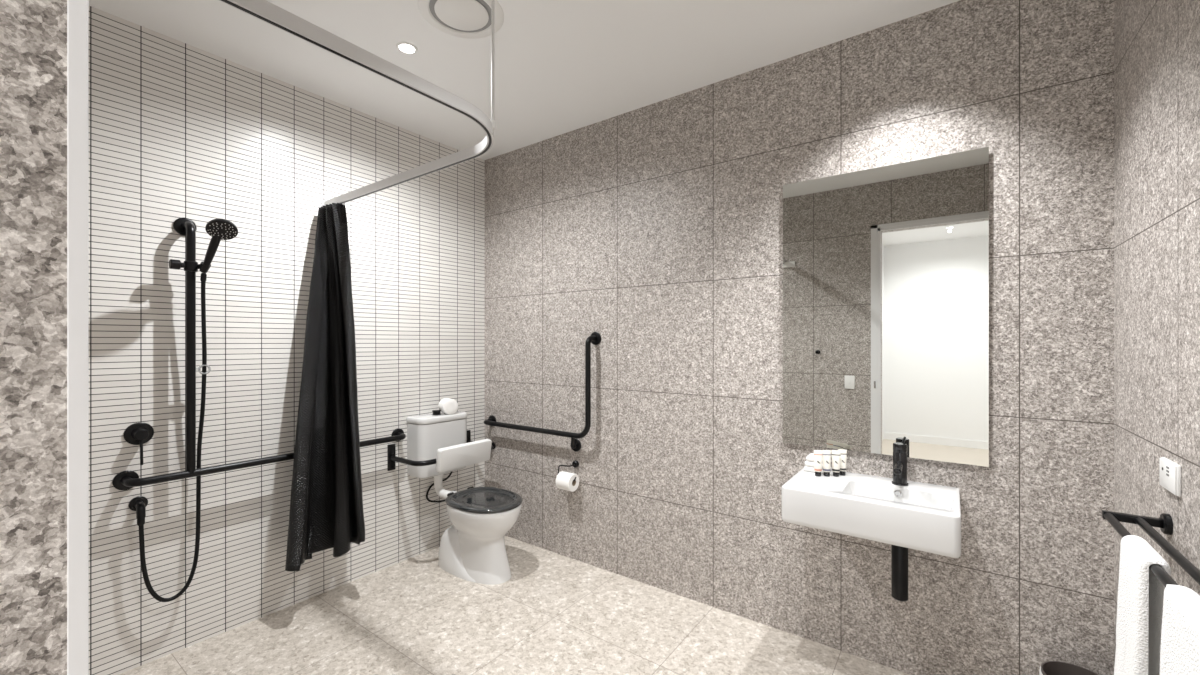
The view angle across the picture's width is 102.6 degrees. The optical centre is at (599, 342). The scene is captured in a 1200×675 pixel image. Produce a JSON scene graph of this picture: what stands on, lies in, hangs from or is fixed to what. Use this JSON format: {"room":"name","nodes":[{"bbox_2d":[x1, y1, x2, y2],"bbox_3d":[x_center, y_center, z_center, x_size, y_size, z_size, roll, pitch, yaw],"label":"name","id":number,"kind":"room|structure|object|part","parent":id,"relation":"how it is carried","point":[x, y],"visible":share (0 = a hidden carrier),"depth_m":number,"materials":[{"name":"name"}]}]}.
{"room":"accessible bathroom","nodes":[
{"label":"accessible bathroom","id":0,"kind":"room"},
{"bbox_2d":[0,0,66,674],"bbox_3d":[-0.939,0.014,0.685,3.222,2.712,0.110,0,0,36],"label":"wall","id":1,"kind":"structure","parent":0,"point":[33,33],"depth_m":0.31,"materials":[{"name":"stone"}]},
{"bbox_2d":[67,0,88,674],"bbox_3d":[-0.007,0.192,0.073,0.995,2.355,0.012,0,0,36],"label":"door frame","id":2,"kind":"structure","parent":1,"relation":"in","point":[77,10],"depth_m":0.32,"materials":[{"name":"white paint"}]},
{"bbox_2d":[89,6,484,674],"bbox_3d":[-1.571,0.014,2.635,0.100,2.712,2.512,0,0,36],"label":"wall","id":3,"kind":"structure","parent":0,"point":[178,129],"depth_m":2.31,"materials":[{"name":"white tile"}]},
{"bbox_2d":[128,496,147,518],"bbox_3d":[-1.921,0.687,2.008,0.074,0.075,0.060,0,0,36],"label":"outlet","id":4,"kind":"object","parent":3,"relation":"attached to","point":[138,504],"visible":1,"depth_m":2.00,"materials":[{"name":"black metal"}]},
{"bbox_3d":[-1.947,0.680,2.027,0.011,0.060,0.060,0,0,36],"label":"wall plate","id":5,"kind":"part","parent":4,"relation":"part of","materials":[{"name":"black metal"}]},
{"bbox_2d":[123,422,153,464],"bbox_3d":[-1.926,0.424,2.014,0.059,0.172,0.094,0,0,36],"label":"shower mixer","id":6,"kind":"object","parent":3,"relation":"attached to","point":[139,433],"visible":1,"depth_m":2.00,"materials":[{"name":"black metal"}]},
{"bbox_3d":[-1.946,0.385,2.029,0.010,0.094,0.094,0,0,36],"label":"wall plate","id":7,"kind":"part","parent":6,"relation":"part of","materials":[{"name":"black metal"}]},
{"bbox_3d":[-1.911,0.454,2.003,0.016,0.113,0.010,0,0,27],"label":"lever","id":8,"kind":"part","parent":6,"relation":"part of","materials":[{"name":"black metal"}]},
{"bbox_2d":[112,218,405,489],"bbox_3d":[-1.554,0.027,2.446,0.151,1.171,1.296,0,0,36],"label":"grab rail","id":9,"kind":"object","parent":3,"relation":"attached to","point":[128,479],"visible":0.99,"depth_m":2.09,"materials":[{"name":"black metal"}]},
{"bbox_2d":[137,273,206,601],"bbox_3d":[-1.828,0.403,2.060,0.085,1.421,0.223,0,0,36],"label":"shower hose","id":10,"kind":"object","parent":9,"relation":"hanging from","point":[140,521],"visible":1,"depth_m":2.13,"materials":[{"name":"black rubber"}]},
{"bbox_2d":[203,218,237,272],"bbox_3d":[-1.651,-0.414,2.074,0.209,0.214,0.109,0,0,36],"label":"shower","id":11,"kind":"object","parent":9,"relation":"attached to","point":[219,229],"visible":1,"depth_m":2.05,"materials":[{"name":"black metal"}]},
{"bbox_3d":[-1.688,-0.389,2.084,0.139,0.165,0.033,0,0,26],"label":"handle","id":12,"kind":"part","parent":11,"relation":"part of","materials":[{"name":"black metal"}]},
{"bbox_2d":[406,410,466,502],"bbox_3d":[-1.023,0.734,3.112,0.223,0.592,0.372,0,0,36],"label":"cistern","id":13,"kind":"object","parent":3,"relation":"attached to","point":[426,433],"visible":0.88,"depth_m":3.02,"materials":[{"name":"white ceramic"}]},
{"bbox_3d":[-1.045,0.486,3.128,0.167,0.037,0.372,0,0,36],"label":"lid","id":14,"kind":"part","parent":13,"relation":"part of","materials":[{"name":"white ceramic"}]},
{"bbox_3d":[-1.045,0.674,3.128,0.161,0.332,0.366,0,0,36],"label":"tank","id":15,"kind":"part","parent":13,"relation":"part of","materials":[{"name":"white ceramic"}]},
{"bbox_2d":[438,398,457,414],"bbox_3d":[-0.993,0.417,3.146,0.100,0.100,0.092,0,0,-40],"label":"toilet roll","id":16,"kind":"object","parent":13,"relation":"on","point":[446,405],"visible":1,"depth_m":3.11,"materials":[{"name":"white paper"}]},
{"bbox_2d":[387,430,492,471],"bbox_3d":[-0.966,0.702,3.071,0.363,0.159,0.620,0,0,36],"label":"support","id":17,"kind":"object","parent":3,"relation":"attached to","point":[471,452],"visible":0.98,"depth_m":2.93,"materials":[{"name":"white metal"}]},
{"bbox_3d":[-1.277,0.702,2.943,0.012,0.159,0.048,0,0,36],"label":"wall plate","id":18,"kind":"part","parent":17,"relation":"part of","materials":[{"name":"black metal"}]},
{"bbox_3d":[-1.112,0.704,2.860,0.363,0.034,0.132,0,0,10],"label":"arm","id":19,"kind":"part","parent":17,"relation":"part of","materials":[{"name":"black metal"}]},
{"bbox_3d":[-0.939,0.702,3.405,0.012,0.159,0.048,0,0,36],"label":"wall plate","id":20,"kind":"part","parent":17,"relation":"part of","materials":[{"name":"black metal"}]},
{"bbox_2d":[119,536,909,674],"bbox_3d":[-0.231,1.420,1.654,3.422,0.100,2.514,0,0,36],"label":"floor","id":21,"kind":"structure","parent":0,"point":[555,614],"depth_m":2.27,"materials":[{"name":"stone"}]},
{"bbox_2d":[438,486,521,584],"bbox_3d":[-0.731,1.144,2.899,0.590,0.451,0.376,0,0,36],"label":"toilet","id":22,"kind":"object","parent":21,"relation":"on","point":[473,549],"visible":1,"depth_m":2.77,"materials":[{"name":"white ceramic"}]},
{"bbox_3d":[-0.682,0.943,2.863,0.462,0.008,0.370,0,0,36],"label":"seat","id":23,"kind":"part","parent":22,"relation":"part of","materials":[{"name":"grey plastic"}]},
{"bbox_3d":[-0.682,0.930,2.863,0.468,0.017,0.376,0,0,36],"label":"lid","id":24,"kind":"part","parent":22,"relation":"part of","materials":[{"name":"grey plastic"}]},
{"bbox_2d":[1039,661,1097,674],"bbox_3d":[1.612,1.252,1.617,0.196,0.236,0.199,0,0,36],"label":"waste bin","id":25,"kind":"object","parent":21,"relation":"on","point":[1048,667],"visible":1,"depth_m":1.70,"materials":[{"name":"grey"}]},
{"bbox_2d":[89,0,959,159],"bbox_3d":[-0.207,-1.392,1.687,3.422,0.100,2.432,0,0,36],"label":"ceiling","id":26,"kind":"structure","parent":0,"point":[561,66],"depth_m":2.19,"materials":[{"name":"white paint"}]},
{"bbox_2d":[219,0,495,206],"bbox_3d":[-0.831,-1.018,1.793,0.861,0.648,2.011,0,0,-16],"label":"rail","id":27,"kind":"object","parent":26,"relation":"attached to","point":[263,10],"visible":0.91,"depth_m":1.39,"materials":[{"name":"white metal"}]},
{"bbox_2d":[285,203,364,570],"bbox_3d":[-1.419,0.183,2.476,0.255,1.830,0.391,0,0,36],"label":"shower curtain","id":28,"kind":"object","parent":27,"relation":"hanging from","point":[326,512],"visible":1,"depth_m":2.49,"materials":[{"name":"black fabric"}]},
{"bbox_3d":[-0.379,-1.050,1.703,0.010,0.580,0.010,0,0,36],"label":"hanger rod","id":29,"kind":"part","parent":27,"relation":"part of","materials":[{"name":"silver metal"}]},
{"bbox_2d":[396,42,417,54],"bbox_3d":[-0.880,-1.340,2.190,0.092,0.006,0.092,0,0,36],"label":"recessed light","id":30,"kind":"object","parent":26,"relation":"in","point":[404,47],"visible":1,"depth_m":2.19,"materials":[{"name":"white plastic"}]},
{"bbox_2d":[418,0,503,38],"bbox_3d":[-0.560,-1.337,1.951,0.336,0.011,0.336,0,0,36],"label":"ceiling vent","id":31,"kind":"object","parent":26,"relation":"in","point":[470,19],"visible":0.95,"depth_m":1.96,"materials":[{"name":"white plastic"}]},
{"bbox_2d":[485,0,1113,674],"bbox_3d":[0.481,0.014,2.629,3.222,2.712,0.100,0,0,36],"label":"wall","id":32,"kind":"structure","parent":0,"point":[655,230],"depth_m":2.26,"materials":[{"name":"tile"}]},
{"bbox_2d":[484,332,600,451],"bbox_3d":[-0.431,0.310,3.173,1.015,0.751,0.097,0,0,36],"label":"grab rail","id":33,"kind":"object","parent":32,"relation":"attached to","point":[595,338],"visible":1,"depth_m":2.92,"materials":[{"name":"black metal"}]},
{"bbox_2d":[557,460,578,480],"bbox_3d":[-0.188,0.798,3.012,0.152,0.111,0.070,0,0,36],"label":"toilet roll holder","id":34,"kind":"object","parent":32,"relation":"attached to","point":[575,464],"visible":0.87,"depth_m":3.00,"materials":[{"name":"black metal"}]},
{"bbox_3d":[-0.191,0.807,3.007,0.152,0.094,0.058,0,0,36],"label":"wire arm","id":35,"kind":"part","parent":34,"relation":"part of","materials":[{"name":"black metal"}]},
{"bbox_2d":[556,471,578,491],"bbox_3d":[-0.202,0.862,2.984,0.106,0.108,0.108,0,0,36],"label":"toilet roll","id":36,"kind":"object","parent":34,"relation":"on","point":[564,480],"visible":1,"depth_m":2.95,"materials":[{"name":"white paper"}]},
{"bbox_2d":[781,468,960,557],"bbox_3d":[1.061,0.639,1.892,0.572,0.138,0.404,0,0,36],"label":"basin","id":37,"kind":"object","parent":32,"relation":"attached to","point":[925,517],"visible":0.97,"depth_m":1.78,"materials":[{"name":"white ceramic"}]},
{"bbox_2d":[804,453,823,473],"bbox_3d":[0.966,0.535,2.132,0.100,0.068,0.086,0,0,36],"label":"cloth","id":38,"kind":"object","parent":37,"relation":"on","point":[809,462],"visible":0.51,"depth_m":2.11,"materials":[{"name":"white fabric"}]},
{"bbox_2d":[814,450,822,476],"bbox_3d":[0.932,0.514,2.054,0.028,0.110,0.029,0,0,-35],"label":"toiletry tube","id":39,"kind":"object","parent":37,"relation":"on","point":[818,454],"visible":1,"depth_m":2.05,"materials":[{"name":"white plastic"}]},
{"bbox_2d":[822,450,830,476],"bbox_3d":[0.968,0.514,2.053,0.028,0.110,0.028,0,0,-36],"label":"toiletry tube","id":40,"kind":"object","parent":37,"relation":"on","point":[826,456],"visible":1,"depth_m":2.05,"materials":[{"name":"white plastic"}]},
{"bbox_2d":[831,450,840,476],"bbox_3d":[1.006,0.514,2.049,0.028,0.110,0.029,0,0,-29],"label":"toiletry tube","id":41,"kind":"object","parent":37,"relation":"on","point":[836,454],"visible":1,"depth_m":2.04,"materials":[{"name":"white plastic"}]},
{"bbox_2d":[838,449,846,475],"bbox_3d":[1.042,0.514,2.066,0.028,0.110,0.029,0,0,-38],"label":"toiletry tube","id":42,"kind":"object","parent":37,"relation":"on","point":[843,458],"visible":0.82,"depth_m":2.06,"materials":[{"name":"white plastic"}]},
{"bbox_2d":[891,545,907,601],"bbox_3d":[1.194,0.843,1.902,0.060,0.270,0.227,0,0,36],"label":"trap","id":43,"kind":"object","parent":37,"relation":"attached to","point":[899,555],"visible":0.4,"depth_m":1.81,"materials":[{"name":"black metal"}]},
{"bbox_2d":[892,437,908,485],"bbox_3d":[1.192,0.479,1.914,0.058,0.182,0.181,0,0,36],"label":"tap","id":44,"kind":"object","parent":37,"relation":"on","point":[899,449],"visible":1,"depth_m":1.91,"materials":[{"name":"black metal"}]},
{"bbox_3d":[1.169,0.490,1.882,0.027,0.036,0.103,0,0,36],"label":"spout","id":45,"kind":"part","parent":44,"relation":"part of","materials":[{"name":"black metal"}]},
{"bbox_2d":[783,147,988,466],"bbox_3d":[1.173,-0.135,2.050,0.756,1.214,0.019,0,0,36],"label":"mirror","id":46,"kind":"object","parent":32,"relation":"attached to","point":[886,268],"visible":1,"depth_m":2.01,"materials":[{"name":"grey mirror"}]},
{"bbox_2d":[1114,0,1199,665],"bbox_3d":[1.111,0.014,0.675,0.100,2.712,2.512,0,0,36],"label":"wall","id":47,"kind":"structure","parent":0,"point":[1157,42],"depth_m":1.29,"materials":[{"name":"stone"}]},
{"bbox_2d":[1102,510,1199,586],"bbox_3d":[1.061,0.463,0.793,0.120,0.052,1.202,0,0,36],"label":"towel rail","id":48,"kind":"object","parent":47,"relation":"attached to","point":[1164,522],"visible":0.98,"depth_m":1.16,"materials":[{"name":"black metal"}]},
{"bbox_3d":[1.397,0.463,1.260,0.112,0.020,0.020,0,0,36],"label":"arm","id":49,"kind":"part","parent":48,"relation":"part of","materials":[{"name":"black metal"}]},
{"bbox_2d":[1114,535,1170,674],"bbox_3d":[1.178,0.725,1.048,0.066,0.570,0.160,0,0,36],"label":"bath towel","id":50,"kind":"object","parent":48,"relation":"hanging from","point":[1140,592],"visible":0.91,"depth_m":1.02,"materials":[{"name":"white fabric"}]},
{"bbox_3d":[1.444,0.463,1.226,0.013,0.052,0.052,0,0,36],"label":"wall plate","id":51,"kind":"part","parent":48,"relation":"part of","materials":[{"name":"black metal"}]},
{"bbox_2d":[1160,584,1199,674],"bbox_3d":[0.949,0.740,0.736,0.068,0.600,0.395,0,0,36],"label":"bath towel","id":52,"kind":"object","parent":48,"relation":"hanging from","point":[1180,631],"visible":1,"depth_m":0.83,"materials":[{"name":"white fabric"}]},
{"bbox_2d":[1159,457,1180,496],"bbox_3d":[1.431,0.335,1.207,0.011,0.075,0.112,0,0,36],"label":"power outlet","id":53,"kind":"object","parent":47,"relation":"attached to","point":[1169,471],"visible":1,"depth_m":1.19,"materials":[{"name":"white plastic"}]}
]}

